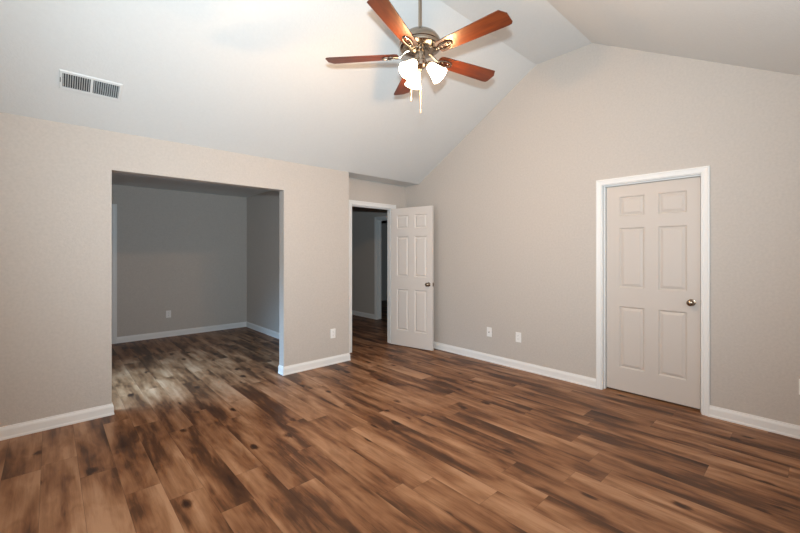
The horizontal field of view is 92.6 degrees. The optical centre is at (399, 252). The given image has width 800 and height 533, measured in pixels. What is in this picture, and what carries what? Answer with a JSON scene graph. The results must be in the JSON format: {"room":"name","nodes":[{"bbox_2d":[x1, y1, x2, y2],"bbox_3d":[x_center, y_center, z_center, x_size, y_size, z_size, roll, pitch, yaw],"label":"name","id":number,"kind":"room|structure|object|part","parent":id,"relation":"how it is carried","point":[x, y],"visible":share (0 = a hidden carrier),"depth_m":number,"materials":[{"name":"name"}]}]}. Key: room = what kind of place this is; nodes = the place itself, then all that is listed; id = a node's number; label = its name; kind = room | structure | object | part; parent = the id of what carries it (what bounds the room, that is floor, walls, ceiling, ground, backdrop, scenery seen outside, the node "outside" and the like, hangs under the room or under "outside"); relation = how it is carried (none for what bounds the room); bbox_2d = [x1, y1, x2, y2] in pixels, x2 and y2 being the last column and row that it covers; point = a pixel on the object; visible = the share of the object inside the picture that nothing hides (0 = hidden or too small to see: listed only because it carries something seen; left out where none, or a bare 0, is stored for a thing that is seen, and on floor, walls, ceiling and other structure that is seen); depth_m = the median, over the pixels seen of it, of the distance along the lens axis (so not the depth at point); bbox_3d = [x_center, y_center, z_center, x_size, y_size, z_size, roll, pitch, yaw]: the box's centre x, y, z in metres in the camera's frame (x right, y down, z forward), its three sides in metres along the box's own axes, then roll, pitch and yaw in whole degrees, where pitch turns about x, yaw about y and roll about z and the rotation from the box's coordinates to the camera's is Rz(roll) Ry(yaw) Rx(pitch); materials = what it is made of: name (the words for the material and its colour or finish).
{"room":"empty bedroom","nodes":[
{"label":"empty bedroom","id":0,"kind":"room"},
{"bbox_2d":[0,112,348,426],"bbox_3d":[-1.913,0.170,3.844,3.295,2.420,0.115,0,0,-42],"label":"wall","id":1,"kind":"structure","parent":0,"point":[56,177],"depth_m":3.16,"materials":[{"name":"beige paint"}]},
{"bbox_2d":[0,403,113,440],"bbox_3d":[-2.761,1.333,3.057,0.752,0.095,0.132,0,0,-42],"label":"baseboard","id":2,"kind":"structure","parent":1,"relation":"attached to","point":[38,425],"depth_m":3.01,"materials":[{"name":"white paint"}]},
{"bbox_2d":[278,353,350,375],"bbox_3d":[-1.074,1.333,4.711,0.920,0.095,0.297,0,0,-42],"label":"baseboard","id":3,"kind":"structure","parent":1,"relation":"attached to","point":[309,365],"depth_m":4.55,"materials":[{"name":"white paint"}]},
{"bbox_2d":[330,329,335,338],"bbox_3d":[-0.832,1.002,4.750,0.072,0.118,0.008,0,0,-42],"label":"wall outlet","id":4,"kind":"object","parent":1,"relation":"attached to","point":[332,331],"visible":1,"depth_m":4.74,"materials":[{"name":"white plastic"}]},
{"bbox_2d":[112,185,246,336],"bbox_3d":[-4.107,0.170,6.120,3.230,2.420,0.115,0,0,-42],"label":"wall","id":5,"kind":"structure","parent":0,"point":[183,253],"depth_m":6.40,"materials":[{"name":"beige paint"}]},
{"bbox_2d":[112,204,116,343],"bbox_3d":[-4.659,0.318,5.525,0.912,2.125,0.018,0,0,-42],"label":"trim","id":6,"kind":"structure","parent":5,"relation":"attached to","point":[114,206],"depth_m":5.81,"materials":[{"name":"white paint"}]},
{"bbox_2d":[166,310,170,317],"bbox_3d":[-3.818,1.008,6.301,0.072,0.118,0.008,0,0,-42],"label":"wall outlet","id":7,"kind":"object","parent":5,"relation":"attached to","point":[168,313],"visible":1,"depth_m":6.30,"materials":[{"name":"white plastic"}]},
{"bbox_2d":[112,172,411,206],"bbox_3d":[-1.147,-1.090,7.614,9.615,0.100,4.645,0,0,-42],"label":"ceiling","id":8,"kind":"structure","parent":0,"point":[122,179],"depth_m":5.89,"materials":[{"name":"white paint"}]},
{"bbox_2d":[247,191,278,332],"bbox_3d":[-2.268,0.170,6.588,0.115,2.420,4.415,0,0,-42],"label":"wall","id":9,"kind":"structure","parent":0,"point":[263,208],"depth_m":6.60,"materials":[{"name":"beige paint"}]},
{"bbox_2d":[117,322,278,342],"bbox_3d":[-2.575,1.333,5.380,1.969,0.095,3.045,0,0,-42],"label":"baseboard","id":10,"kind":"structure","parent":9,"relation":"attached to","point":[123,339],"depth_m":6.44,"materials":[{"name":"white paint"}]},
{"bbox_2d":[352,207,386,313],"bbox_3d":[-0.684,0.170,8.241,0.115,2.420,4.115,0,0,-42],"label":"wall","id":11,"kind":"structure","parent":0,"point":[362,218],"depth_m":8.27,"materials":[{"name":"beige paint"}]},
{"bbox_2d":[352,310,373,318],"bbox_3d":[-1.323,1.333,8.843,0.017,0.095,2.364,0,0,-42],"label":"baseboard","id":12,"kind":"structure","parent":11,"relation":"attached to","point":[357,313],"depth_m":8.26,"materials":[{"name":"white paint"}]},
{"bbox_2d":[374,216,386,319],"bbox_3d":[-0.139,0.340,7.645,0.115,2.080,0.910,0,0,-42],"label":"trim","id":13,"kind":"structure","parent":11,"relation":"attached to","point":[378,221],"depth_m":7.95,"materials":[{"name":"white paint"}]},
{"bbox_2d":[349,178,404,208],"bbox_3d":[-0.427,0.170,5.610,1.282,2.420,0.115,0,0,-42],"label":"wall","id":14,"kind":"structure","parent":0,"point":[359,190],"depth_m":5.61,"materials":[{"name":"beige paint"}]},
{"bbox_2d":[352,205,390,342],"bbox_3d":[-0.431,0.345,5.606,0.786,2.070,0.115,0,0,-42],"label":"trim","id":15,"kind":"structure","parent":14,"relation":"attached to","point":[387,209],"depth_m":5.85,"materials":[{"name":"white paint"}]},
{"bbox_2d":[349,200,395,352],"bbox_3d":[-0.387,0.324,5.556,0.872,2.113,0.018,0,0,-42],"label":"trim","id":16,"kind":"structure","parent":14,"relation":"attached to","point":[351,202],"depth_m":5.29,"materials":[{"name":"white paint"}]},
{"bbox_2d":[391,206,433,350],"bbox_3d":[0.167,0.352,5.567,0.746,2.032,0.170,0,0,36],"label":"door","id":17,"kind":"structure","parent":14,"relation":"in","point":[412,228],"depth_m":5.52,"materials":[{"name":"beige paint"}]},
{"bbox_3d":[0.049,-0.458,5.651,0.176,0.164,0.032,0,0,36],"label":"raised panel","id":18,"kind":"part","parent":17,"relation":"part of","materials":[{"name":"beige paint"}]},
{"bbox_3d":[0.049,0.052,5.651,0.176,0.560,0.032,0,0,36],"label":"raised panel","id":19,"kind":"part","parent":17,"relation":"part of","materials":[{"name":"beige paint"}]},
{"bbox_3d":[0.049,0.838,5.651,0.176,0.578,0.032,0,0,36],"label":"raised panel","id":20,"kind":"part","parent":17,"relation":"part of","materials":[{"name":"beige paint"}]},
{"bbox_3d":[0.305,-0.458,5.468,0.176,0.164,0.032,0,0,36],"label":"raised panel","id":21,"kind":"part","parent":17,"relation":"part of","materials":[{"name":"beige paint"}]},
{"bbox_3d":[0.305,0.052,5.468,0.176,0.560,0.032,0,0,36],"label":"raised panel","id":22,"kind":"part","parent":17,"relation":"part of","materials":[{"name":"beige paint"}]},
{"bbox_3d":[0.305,0.838,5.468,0.176,0.578,0.032,0,0,36],"label":"raised panel","id":23,"kind":"part","parent":17,"relation":"part of","materials":[{"name":"beige paint"}]},
{"bbox_2d":[381,220,386,300],"bbox_3d":[0.829,0.170,9.625,3.985,2.420,4.115,0,0,-42],"label":"wall","id":24,"kind":"structure","parent":0,"point":[383,223],"depth_m":11.08,"materials":[{"name":"beige paint"}]},
{"bbox_2d":[0,300,799,532],"bbox_3d":[0.440,1.420,5.891,10.000,0.080,9.500,0,0,-42],"label":"floor","id":25,"kind":"structure","parent":0,"point":[205,433],"depth_m":2.59,"materials":[{"name":"wood"}]},
{"bbox_2d":[0,0,799,184],"bbox_3d":[0.149,-1.627,2.624,4.692,1.306,4.700,0,0,-42],"label":"ceiling","id":26,"kind":"structure","parent":0,"point":[248,77],"depth_m":3.21,"materials":[{"name":"white paint"}]},
{"bbox_2d":[59,69,122,100],"bbox_3d":[-2.326,-1.259,2.882,0.368,0.090,0.148,0,0,-42],"label":"ceiling vent","id":27,"kind":"object","parent":26,"relation":"in","point":[68,80],"visible":1,"depth_m":2.87,"materials":[{"name":"white metal"}]},
{"bbox_2d":[325,0,512,113],"bbox_3d":[0.176,-1.564,2.629,1.268,1.192,1.249,0,0,-42],"label":"ceiling fan","id":28,"kind":"object","parent":26,"relation":"hanging from","point":[419,43],"visible":1,"depth_m":2.56,"materials":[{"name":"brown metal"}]},
{"bbox_3d":[-0.263,-1.365,2.687,0.510,0.006,0.137,0,11,7],"label":"blade","id":29,"kind":"part","parent":28,"relation":"part of","materials":[{"name":"brown wood"}]},
{"bbox_3d":[-0.029,-1.365,2.272,0.137,0.006,0.510,12,5,24],"label":"blade","id":30,"kind":"part","parent":28,"relation":"part of","materials":[{"name":"brown wood"}]},
{"bbox_3d":[0.058,-1.365,3.038,0.137,0.006,0.510,-11,2,-11],"label":"blade","id":31,"kind":"part","parent":28,"relation":"part of","materials":[{"name":"brown wood"}]},
{"bbox_3d":[0.066,-1.239,2.553,0.140,0.141,0.123,0,0,-42],"label":"lamp shade","id":32,"kind":"part","parent":28,"relation":"part of","materials":[{"name":"white glass"}]},
{"bbox_3d":[0.075,-1.255,2.566,0.077,0.081,0.052,0,0,-42],"label":"bulb","id":33,"kind":"part","parent":28,"relation":"part of","materials":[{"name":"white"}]},
{"bbox_3d":[0.108,-1.239,2.757,0.119,0.141,0.138,0,0,-42],"label":"lamp shade","id":34,"kind":"part","parent":28,"relation":"part of","materials":[{"name":"white glass"}]},
{"bbox_3d":[0.142,-1.127,2.644,0.004,0.265,0.004,0,0,30],"label":"pull chain","id":35,"kind":"part","parent":28,"relation":"part of","materials":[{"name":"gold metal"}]},
{"bbox_3d":[0.261,-1.239,2.622,0.125,0.141,0.134,0,0,-42],"label":"lamp shade","id":36,"kind":"part","parent":28,"relation":"part of","materials":[{"name":"white glass"}]},
{"bbox_3d":[0.491,-1.365,2.841,0.510,0.006,0.137,0,-11,-29],"label":"blade","id":37,"kind":"part","parent":28,"relation":"part of","materials":[{"name":"brown wood"}]},
{"bbox_3d":[0.438,-1.365,2.368,0.510,0.006,0.137,0,-11,43],"label":"blade","id":38,"kind":"part","parent":28,"relation":"part of","materials":[{"name":"brown wood"}]},
{"bbox_2d":[405,43,799,425],"bbox_3d":[1.698,-0.420,4.321,0.115,3.600,4.885,0,0,-42],"label":"wall","id":39,"kind":"structure","parent":0,"point":[514,201],"depth_m":3.91,"materials":[{"name":"beige paint"}]},
{"bbox_2d":[487,327,491,336],"bbox_3d":[1.129,1.004,4.847,0.016,0.118,0.072,0,0,-42],"label":"wall plate","id":40,"kind":"object","parent":39,"relation":"attached to","point":[489,330],"visible":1,"depth_m":4.84,"materials":[{"name":"white plastic"}]},
{"bbox_2d":[434,342,595,387],"bbox_3d":[1.043,1.333,4.940,0.017,0.095,2.857,0,0,-42],"label":"baseboard","id":41,"kind":"structure","parent":39,"relation":"attached to","point":[553,373],"depth_m":4.50,"materials":[{"name":"white paint"}]},
{"bbox_2d":[516,332,520,342],"bbox_3d":[1.408,1.004,4.547,0.008,0.118,0.072,0,0,-42],"label":"wall outlet","id":42,"kind":"object","parent":39,"relation":"attached to","point":[518,335],"visible":1,"depth_m":4.54,"materials":[{"name":"white plastic"}]},
{"bbox_2d":[596,166,709,416],"bbox_3d":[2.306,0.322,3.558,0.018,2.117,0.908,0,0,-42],"label":"trim","id":43,"kind":"structure","parent":39,"relation":"attached to","point":[705,170],"depth_m":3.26,"materials":[{"name":"white paint"}]},
{"bbox_2d":[607,177,700,408],"bbox_3d":[2.379,0.348,3.623,0.170,2.030,0.771,0,0,-42],"label":"door","id":44,"kind":"structure","parent":39,"relation":"in","point":[654,228],"depth_m":3.58,"materials":[{"name":"beige paint"}]},
{"bbox_3d":[2.272,-0.462,3.739,0.032,0.162,0.186,0,0,-42],"label":"raised panel","id":45,"kind":"part","parent":44,"relation":"part of","materials":[{"name":"beige paint"}]},
{"bbox_3d":[2.272,0.047,3.739,0.032,0.560,0.186,0,0,-42],"label":"raised panel","id":46,"kind":"part","parent":44,"relation":"part of","materials":[{"name":"beige paint"}]},
{"bbox_3d":[2.272,0.833,3.739,0.032,0.578,0.186,0,0,-42],"label":"raised panel","id":47,"kind":"part","parent":44,"relation":"part of","materials":[{"name":"beige paint"}]},
{"bbox_3d":[2.495,-0.462,3.496,0.032,0.162,0.186,0,0,-42],"label":"raised panel","id":48,"kind":"part","parent":44,"relation":"part of","materials":[{"name":"beige paint"}]},
{"bbox_3d":[2.495,0.047,3.496,0.032,0.560,0.186,0,0,-42],"label":"raised panel","id":49,"kind":"part","parent":44,"relation":"part of","materials":[{"name":"beige paint"}]},
{"bbox_3d":[2.495,0.833,3.496,0.032,0.578,0.186,0,0,-42],"label":"raised panel","id":50,"kind":"part","parent":44,"relation":"part of","materials":[{"name":"beige paint"}]},
{"bbox_3d":[2.554,0.438,3.356,0.068,0.062,0.062,0,0,-42],"label":"knob","id":51,"kind":"part","parent":44,"relation":"part of","materials":[{"name":"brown metal"}]},
{"bbox_2d":[709,405,799,438],"bbox_3d":[2.955,1.333,2.849,0.017,0.095,1.015,0,0,-42],"label":"baseboard","id":52,"kind":"structure","parent":39,"relation":"attached to","point":[770,425],"depth_m":3.01,"materials":[{"name":"white paint"}]}
]}

